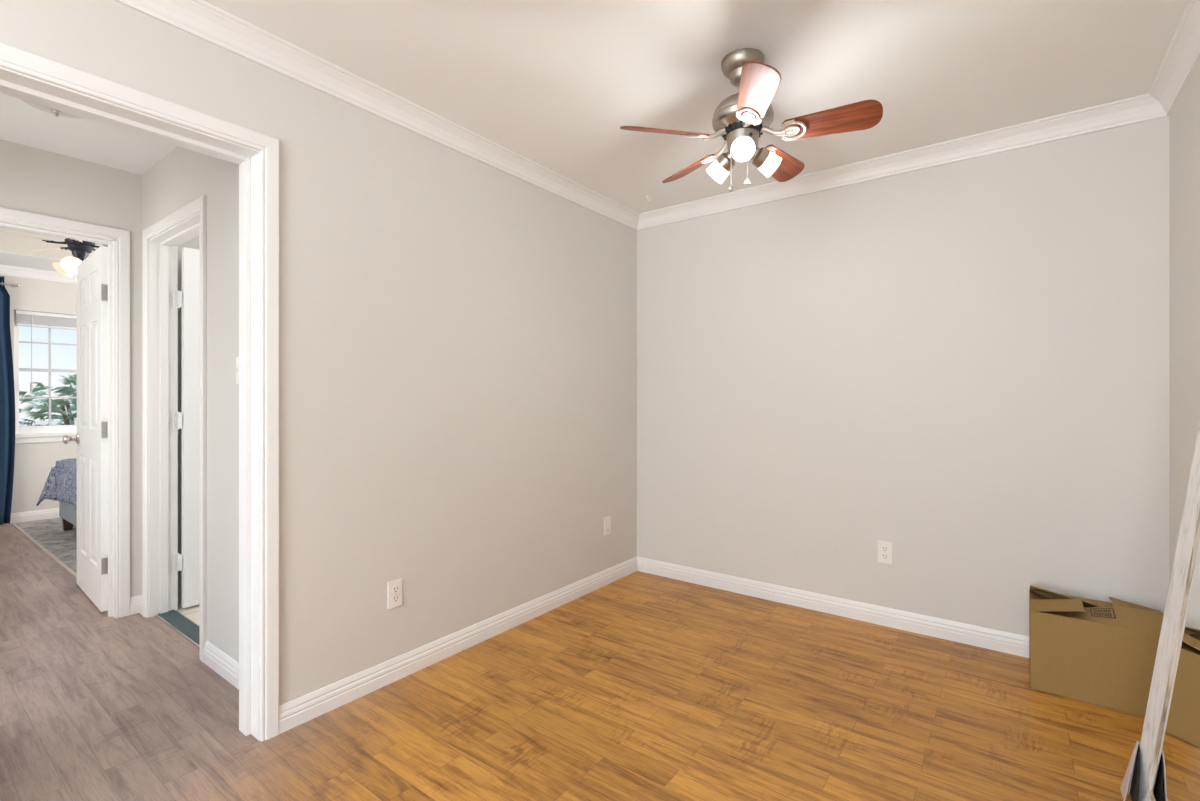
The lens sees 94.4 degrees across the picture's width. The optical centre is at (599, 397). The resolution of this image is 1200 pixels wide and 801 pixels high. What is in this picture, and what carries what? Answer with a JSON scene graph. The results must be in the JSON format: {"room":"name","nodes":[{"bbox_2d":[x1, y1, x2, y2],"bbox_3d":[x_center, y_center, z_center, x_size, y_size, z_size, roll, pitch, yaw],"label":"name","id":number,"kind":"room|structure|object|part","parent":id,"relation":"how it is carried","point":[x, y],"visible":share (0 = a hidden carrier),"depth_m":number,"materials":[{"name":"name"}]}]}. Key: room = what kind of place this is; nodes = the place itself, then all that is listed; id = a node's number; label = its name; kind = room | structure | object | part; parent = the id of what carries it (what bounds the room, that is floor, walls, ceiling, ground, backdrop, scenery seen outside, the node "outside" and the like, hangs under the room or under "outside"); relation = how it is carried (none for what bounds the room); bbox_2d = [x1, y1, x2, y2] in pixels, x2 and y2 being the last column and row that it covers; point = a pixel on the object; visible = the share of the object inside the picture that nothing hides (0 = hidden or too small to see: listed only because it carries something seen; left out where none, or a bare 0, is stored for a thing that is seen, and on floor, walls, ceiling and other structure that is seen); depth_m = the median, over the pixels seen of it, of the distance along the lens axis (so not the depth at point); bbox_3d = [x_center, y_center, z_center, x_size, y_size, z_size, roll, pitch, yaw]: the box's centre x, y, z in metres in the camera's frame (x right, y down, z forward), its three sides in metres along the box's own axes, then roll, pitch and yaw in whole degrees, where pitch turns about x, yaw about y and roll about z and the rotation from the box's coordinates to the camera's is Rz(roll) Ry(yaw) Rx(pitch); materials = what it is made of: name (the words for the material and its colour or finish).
{"room":"empty room","nodes":[
{"label":"empty room","id":0,"kind":"room"},
{"bbox_2d":[0,275,76,512],"bbox_3d":[-5.314,-0.183,5.779,0.140,2.750,5.600,0,0,37],"label":"wall","id":1,"kind":"structure","parent":0,"point":[33,463],"depth_m":5.42,"materials":[{"name":"beige paint"}]},
{"bbox_2d":[0,283,19,287],"bbox_3d":[-5.916,-1.071,4.780,0.098,0.044,1.280,0,0,37],"label":"curtain rod","id":2,"kind":"object","parent":1,"relation":"attached to","point":[14,285],"visible":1,"depth_m":5.24,"materials":[{"name":"silver metal"}]},
{"bbox_2d":[0,276,14,524],"bbox_3d":[-5.765,0.023,4.923,0.077,2.315,0.810,0,0,37],"label":"curtain","id":3,"kind":"object","parent":2,"relation":"hanging from","point":[7,390],"visible":1,"depth_m":5.21,"materials":[{"name":"blue fabric"}]},
{"bbox_2d":[2,508,59,524],"bbox_3d":[-5.253,1.145,5.732,0.014,0.094,5.600,0,0,37],"label":"baseboard","id":4,"kind":"structure","parent":1,"relation":"attached to","point":[18,517],"depth_m":5.40,"materials":[{"name":"white paint"}]},
{"bbox_2d":[0,265,76,283],"bbox_3d":[-5.231,-1.200,5.716,0.070,0.085,5.600,0,0,37],"label":"trim","id":5,"kind":"structure","parent":1,"relation":"attached to","point":[6,270],"depth_m":5.39,"materials":[{"name":"white paint"}]},
{"bbox_2d":[14,310,76,443],"bbox_3d":[-5.334,-0.203,5.699,0.135,1.280,1.022,0,0,37],"label":"window","id":6,"kind":"structure","parent":1,"relation":"in","point":[51,433],"depth_m":5.44,"materials":[{"name":"white plastic"}]},
{"bbox_2d":[15,310,76,390],"bbox_3d":[-5.316,-0.454,5.685,0.055,0.771,0.928,0,0,37],"label":"window blind","id":7,"kind":"object","parent":6,"relation":"attached to","point":[25,317],"visible":0.52,"depth_m":5.46,"materials":[{"name":"white plastic"}]},
{"bbox_3d":[-5.321,-0.702,5.689,0.038,0.018,0.920,0,0,37],"label":"rail","id":8,"kind":"part","parent":7,"relation":"part of","materials":[{"name":"white plastic"}]},
{"bbox_3d":[-5.312,0.394,5.682,0.080,0.087,1.022,0,0,37],"label":"sill","id":9,"kind":"part","parent":6,"relation":"part of","materials":[{"name":"white paint"}]},
{"bbox_2d":[0,227,103,271],"bbox_3d":[-3.811,-1.401,4.649,3.621,0.315,5.600,0,0,37],"label":"ceiling","id":10,"kind":"structure","parent":0,"point":[8,243],"depth_m":4.91,"materials":[{"name":"beige paint"}]},
{"bbox_2d":[0,232,107,276],"bbox_3d":[-4.127,-1.190,4.347,1.072,0.474,1.037,0,0,37],"label":"ceiling fan","id":11,"kind":"object","parent":10,"relation":"hanging from","point":[80,249],"visible":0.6,"depth_m":4.32,"materials":[{"name":"brown metal"}]},
{"bbox_3d":[-4.327,-1.203,4.093,0.126,0.006,0.390,15,10,38],"label":"blade","id":12,"kind":"part","parent":11,"relation":"part of","materials":[{"name":"beige"}]},
{"bbox_3d":[-4.439,-1.203,4.507,0.390,0.006,0.126,0,12,21],"label":"blade","id":13,"kind":"part","parent":11,"relation":"part of","materials":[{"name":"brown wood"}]},
{"bbox_3d":[-4.200,-1.041,4.382,0.095,0.144,0.144,-38,-2,2],"label":"lamp shade","id":14,"kind":"part","parent":11,"relation":"part of","materials":[{"name":"beige glass"}]},
{"bbox_3d":[-4.051,-1.041,4.285,0.144,0.144,0.095,0,38,-27],"label":"lamp shade","id":15,"kind":"part","parent":11,"relation":"part of","materials":[{"name":"beige glass"}]},
{"bbox_3d":[-4.053,-1.044,4.289,0.053,0.054,0.075,0,38,-27],"label":"bulb","id":16,"kind":"part","parent":11,"relation":"part of","materials":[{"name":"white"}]},
{"bbox_2d":[0,93,177,174],"bbox_3d":[-2.191,-1.303,2.190,1.676,0.120,1.013,0,0,37],"label":"ceiling","id":17,"kind":"structure","parent":0,"point":[22,123],"depth_m":2.67,"materials":[{"name":"white paint"}]},
{"bbox_2d":[20,99,81,117],"bbox_3d":[-2.148,-1.177,2.193,0.330,0.133,0.330,0,0,37],"label":"ceiling lamp","id":18,"kind":"object","parent":17,"relation":"attached to","point":[56,113],"visible":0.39,"depth_m":2.19,"materials":[{"name":"white paint"}]},
{"bbox_2d":[0,139,199,601],"bbox_3d":[-2.314,0.317,3.525,0.124,3.750,5.600,0,0,37],"label":"wall","id":19,"kind":"structure","parent":0,"point":[33,180],"depth_m":3.00,"materials":[{"name":"beige paint"}]},
{"bbox_2d":[0,207,129,617],"bbox_3d":[-3.188,0.139,2.976,0.897,2.107,0.927,0,0,37],"label":"door","id":20,"kind":"structure","parent":19,"relation":"in","point":[102,438],"depth_m":3.04,"materials":[{"name":"white paint"}]},
{"bbox_3d":[-3.305,0.257,3.467,0.064,0.064,0.070,0,0,39],"label":"knob","id":21,"kind":"part","parent":20,"relation":"part of","materials":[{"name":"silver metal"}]},
{"bbox_2d":[142,146,238,662],"bbox_3d":[-1.899,0.414,2.681,1.800,3.555,0.124,0,0,37],"label":"wall","id":22,"kind":"structure","parent":0,"point":[183,175],"depth_m":2.42,"materials":[{"name":"beige paint"}]},
{"bbox_2d":[130,595,141,614],"bbox_3d":[-2.542,1.145,3.051,0.080,0.094,0.056,0,0,37],"label":"baseboard","id":23,"kind":"structure","parent":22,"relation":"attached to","point":[136,601],"depth_m":3.06,"materials":[{"name":"white paint"}]},
{"bbox_2d":[142,195,206,661],"bbox_3d":[-1.875,0.139,3.131,0.894,2.107,0.906,0,0,37],"label":"door","id":24,"kind":"structure","parent":22,"relation":"in","point":[161,296],"depth_m":3.05,"materials":[{"name":"white paint"}]},
{"bbox_2d":[156,610,199,647],"bbox_3d":[-2.095,1.187,2.838,0.768,0.010,0.086,0,0,37],"label":"trim","id":25,"kind":"structure","parent":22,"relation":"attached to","point":[175,620],"depth_m":2.88,"materials":[{"name":"stone"}]},
{"bbox_2d":[203,641,238,689],"bbox_3d":[-1.503,1.145,2.298,0.706,0.094,0.014,0,0,37],"label":"baseboard","id":26,"kind":"structure","parent":22,"relation":"attached to","point":[216,659],"depth_m":2.38,"materials":[{"name":"white paint"}]},
{"bbox_2d":[236,357,238,383],"bbox_3d":[-1.486,-0.113,2.284,0.070,0.115,0.016,0,0,37],"label":"light switch","id":27,"kind":"object","parent":22,"relation":"attached to","point":[237,358],"visible":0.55,"depth_m":2.29,"materials":[{"name":"white plastic"}]},
{"bbox_2d":[0,0,636,705],"bbox_3d":[-1.650,0.414,1.412,0.124,3.555,6.420,0,0,37],"label":"wall","id":28,"kind":"structure","parent":0,"point":[458,332],"depth_m":2.39,"materials":[{"name":"beige paint"}]},
{"bbox_2d":[0,42,278,741],"bbox_3d":[-1.477,0.139,1.630,0.144,2.107,0.950,0,0,37],"label":"trim","id":29,"kind":"structure","parent":28,"relation":"attached to","point":[24,75],"depth_m":1.94,"materials":[{"name":"white paint"}]},
{"bbox_2d":[387,578,401,609],"bbox_3d":[-0.865,0.828,2.346,0.009,0.115,0.070,0,0,37],"label":"wall outlet","id":30,"kind":"object","parent":28,"relation":"attached to","point":[394,588],"visible":1,"depth_m":2.34,"materials":[{"name":"white plastic"}]},
{"bbox_2d":[392,586,398,592],"bbox_3d":[-0.865,0.808,2.346,0.009,0.029,0.033,0,0,37],"label":"receptacle","id":31,"kind":"object","parent":30,"relation":"attached to","point":[395,589],"depth_m":2.34,"materials":[{"name":"white plastic"}]},
{"bbox_2d":[392,595,398,601],"bbox_3d":[-0.865,0.848,2.346,0.009,0.029,0.033,0,0,37],"label":"receptacle","id":32,"kind":"object","parent":30,"relation":"attached to","point":[395,598],"depth_m":2.34,"materials":[{"name":"white plastic"}]},
{"bbox_2d":[279,557,637,733],"bbox_3d":[-0.441,1.145,2.906,0.014,0.094,2.339,0,0,37],"label":"baseboard","id":33,"kind":"structure","parent":28,"relation":"attached to","point":[298,711],"depth_m":2.48,"materials":[{"name":"white paint"}]},
{"bbox_2d":[604,516,610,534],"bbox_3d":[0.051,0.819,3.559,0.016,0.115,0.070,0,0,37],"label":"cable plate","id":34,"kind":"object","parent":28,"relation":"attached to","point":[607,520],"visible":1,"depth_m":3.56,"materials":[{"name":"white plastic"}]},
{"bbox_2d":[114,0,1199,230],"bbox_3d":[-0.595,-1.200,0.544,2.605,0.085,6.300,0,0,37],"label":"trim","id":35,"kind":"structure","parent":28,"relation":"attached to","point":[201,19],"depth_m":2.42,"materials":[{"name":"white paint"}]},
{"bbox_2d":[0,517,1144,800],"bbox_3d":[-2.547,1.241,2.562,8.390,0.102,7.420,0,0,37],"label":"floor","id":36,"kind":"structure","parent":0,"point":[640,686],"depth_m":2.07,"materials":[{"name":"brown wood"}]},
{"bbox_2d":[12,518,76,577],"bbox_3d":[-3.643,1.187,5.489,2.710,0.008,2.689,0,0,37],"label":"area rug","id":37,"kind":"object","parent":36,"relation":"on","point":[49,535],"visible":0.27,"depth_m":4.67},
{"bbox_2d":[59,501,76,530],"bbox_3d":[-3.619,0.894,5.309,1.515,0.575,2.015,0,0,37],"label":"bed","id":38,"kind":"object","parent":37,"relation":"on","point":[68,515],"visible":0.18,"depth_m":4.80,"materials":[{"name":"grey fabric"}]},
{"bbox_2d":[36,458,76,510],"bbox_3d":[-3.612,0.760,5.340,2.106,0.441,2.284,0,0,37],"label":"duvet","id":39,"kind":"object","parent":38,"relation":"on","point":[60,485],"visible":0.08,"depth_m":4.78,"materials":[{"name":"blue fabric"}]},
{"bbox_3d":[-4.760,1.121,4.968,0.072,0.120,0.072,0,0,37],"label":"leg","id":40,"kind":"part","parent":38,"relation":"part of","materials":[{"name":"brown wood"}]},
{"bbox_2d":[1029,585,1163,716],"bbox_3d":[2.034,1.002,2.279,0.426,0.378,0.325,0,0,37],"label":"cardboard box","id":41,"kind":"object","parent":36,"relation":"on","point":[1102,653],"visible":0.97,"depth_m":2.18,"materials":[{"name":"brown cardboard"}]},
{"bbox_2d":[1120,420,1199,800],"bbox_3d":[1.458,0.515,1.332,0.235,1.353,0.686,0,0,37],"label":"floor mirror","id":42,"kind":"object","parent":36,"relation":"on","point":[1164,765],"visible":1,"depth_m":1.54,"materials":[{"name":"white wood"}]},
{"bbox_2d":[1151,529,1199,800],"bbox_3d":[1.472,0.516,1.320,0.167,1.235,0.566,0,0,37],"label":"mirror glass","id":43,"kind":"object","parent":42,"relation":"attached to","point":[1175,729],"depth_m":1.49,"materials":[{"name":"white"}]},
{"bbox_2d":[204,0,1188,213],"bbox_3d":[-0.595,-1.303,0.544,2.605,0.120,6.300,0,0,37],"label":"ceiling","id":44,"kind":"structure","parent":0,"point":[554,84],"depth_m":2.05,"materials":[{"name":"white paint"}]},
{"bbox_2d":[620,48,882,191],"bbox_3d":[0.551,-1.005,2.061,0.882,0.474,0.870,0,0,37],"label":"ceiling fan","id":45,"kind":"object","parent":44,"relation":"hanging from","point":[742,117],"visible":1,"depth_m":1.97,"materials":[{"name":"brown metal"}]},
{"bbox_3d":[0.230,-0.955,1.991,0.320,0.006,0.120,0,22,-11],"label":"blade","id":46,"kind":"part","parent":45,"relation":"part of","materials":[{"name":"brown wood"}]},
{"bbox_3d":[0.379,-0.955,2.313,0.120,0.006,0.320,-25,12,-27],"label":"blade","id":47,"kind":"part","parent":45,"relation":"part of","materials":[{"name":"brown wood"}]},
{"bbox_3d":[0.420,-0.962,2.028,0.090,0.051,0.026,0,0,-11],"label":"blade arm","id":48,"kind":"part","parent":45,"relation":"part of","materials":[{"name":"metal"}]},
{"bbox_3d":[0.453,-0.866,2.121,0.081,0.081,0.050,0,-36,-45],"label":"lamp shade","id":49,"kind":"part","parent":45,"relation":"part of","materials":[{"name":"white glass"}]},
{"bbox_3d":[0.473,-0.962,2.143,0.026,0.051,0.090,0,0,-29],"label":"blade arm","id":50,"kind":"part","parent":45,"relation":"part of","materials":[{"name":"metal"}]},
{"bbox_3d":[0.500,-0.874,1.944,0.081,0.081,0.050,0,30,14],"label":"lamp shade","id":51,"kind":"part","parent":45,"relation":"part of","materials":[{"name":"white glass"}]},
{"bbox_3d":[0.500,-0.873,1.944,0.068,0.068,0.045,0,30,14],"label":"bulb","id":52,"kind":"part","parent":45,"relation":"part of","materials":[{"name":"white glass"}]},
{"bbox_3d":[0.513,-0.962,1.941,0.026,0.051,0.090,0,0,7],"label":"blade arm","id":53,"kind":"part","parent":45,"relation":"part of","materials":[{"name":"metal"}]},
{"bbox_3d":[0.490,-0.955,1.749,0.120,0.006,0.320,22,3,6],"label":"blade","id":54,"kind":"part","parent":45,"relation":"part of","materials":[{"name":"brown wood"}]},
{"bbox_3d":[0.631,-0.874,2.073,0.050,0.081,0.081,31,-7,-11],"label":"lamp shade","id":55,"kind":"part","parent":45,"relation":"part of","materials":[{"name":"white glass"}]},
{"bbox_3d":[0.624,-0.962,2.003,0.090,0.051,0.026,0,0,25],"label":"blade arm","id":56,"kind":"part","parent":45,"relation":"part of","materials":[{"name":"metal"}]},
{"bbox_3d":[0.732,-0.955,2.270,0.320,0.006,0.120,0,-22,-47],"label":"blade","id":57,"kind":"part","parent":45,"relation":"part of","materials":[{"name":"brown wood"}]},
{"bbox_3d":[0.800,-0.955,1.921,0.320,0.006,0.120,0,-22,25],"label":"blade","id":58,"kind":"part","parent":45,"relation":"part of","materials":[{"name":"brown wood"}]},
{"bbox_2d":[637,116,1169,635],"bbox_3d":[1.332,-0.086,3.112,2.849,2.555,0.120,0,0,37],"label":"wall","id":59,"kind":"structure","parent":0,"point":[963,366],"depth_m":2.80,"materials":[{"name":"beige paint"}]},
{"bbox_2d":[637,557,1028,657],"bbox_3d":[1.293,1.145,3.057,2.605,0.094,0.014,0,0,37],"label":"baseboard","id":60,"kind":"structure","parent":59,"relation":"attached to","point":[992,639],"depth_m":3.00,"materials":[{"name":"white paint"}]},
{"bbox_2d":[878,540,891,563],"bbox_3d":[1.493,0.810,2.910,0.070,0.115,0.009,0,0,37],"label":"wall outlet","id":61,"kind":"object","parent":59,"relation":"attached to","point":[884,548],"visible":1,"depth_m":2.91,"materials":[{"name":"white plastic"}]},
{"bbox_2d":[881,546,887,551],"bbox_3d":[1.493,0.790,2.910,0.033,0.029,0.009,0,0,37],"label":"receptacle","id":62,"kind":"object","parent":61,"relation":"attached to","point":[883,548],"depth_m":2.91,"materials":[{"name":"white plastic"}]},
{"bbox_2d":[881,553,887,558],"bbox_3d":[1.493,0.830,2.910,0.033,0.029,0.009,0,0,37],"label":"receptacle","id":63,"kind":"object","parent":61,"relation":"attached to","point":[883,555],"depth_m":2.91,"materials":[{"name":"white plastic"}]},
{"bbox_2d":[1170,60,1199,577],"bbox_3d":[0.495,-0.086,-0.274,0.120,2.555,6.300,0,0,37],"label":"wall","id":64,"kind":"structure","parent":0,"point":[1185,116],"depth_m":2.08,"materials":[{"name":"beige paint"}]},
{"label":"outside","id":65,"kind":"structure","parent":0,"visible":0},
{"bbox_2d":[19,420,76,425],"bbox_3d":[-26.010,1.867,23.578,54.295,0.150,80.000,0,0,37],"label":"ground","id":66,"kind":"structure","parent":65,"point":[41,422],"depth_m":40.38,"materials":[{"name":"white snow"}]},
{"bbox_2d":[19,373,76,425],"bbox_3d":[-8.488,0.647,9.218,2.238,2.310,2.178,0,0,37],"label":"tree","id":67,"kind":"object","parent":66,"relation":"on","point":[67,417],"visible":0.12,"depth_m":8.72,"materials":[{"name":"green plant"}]}
]}

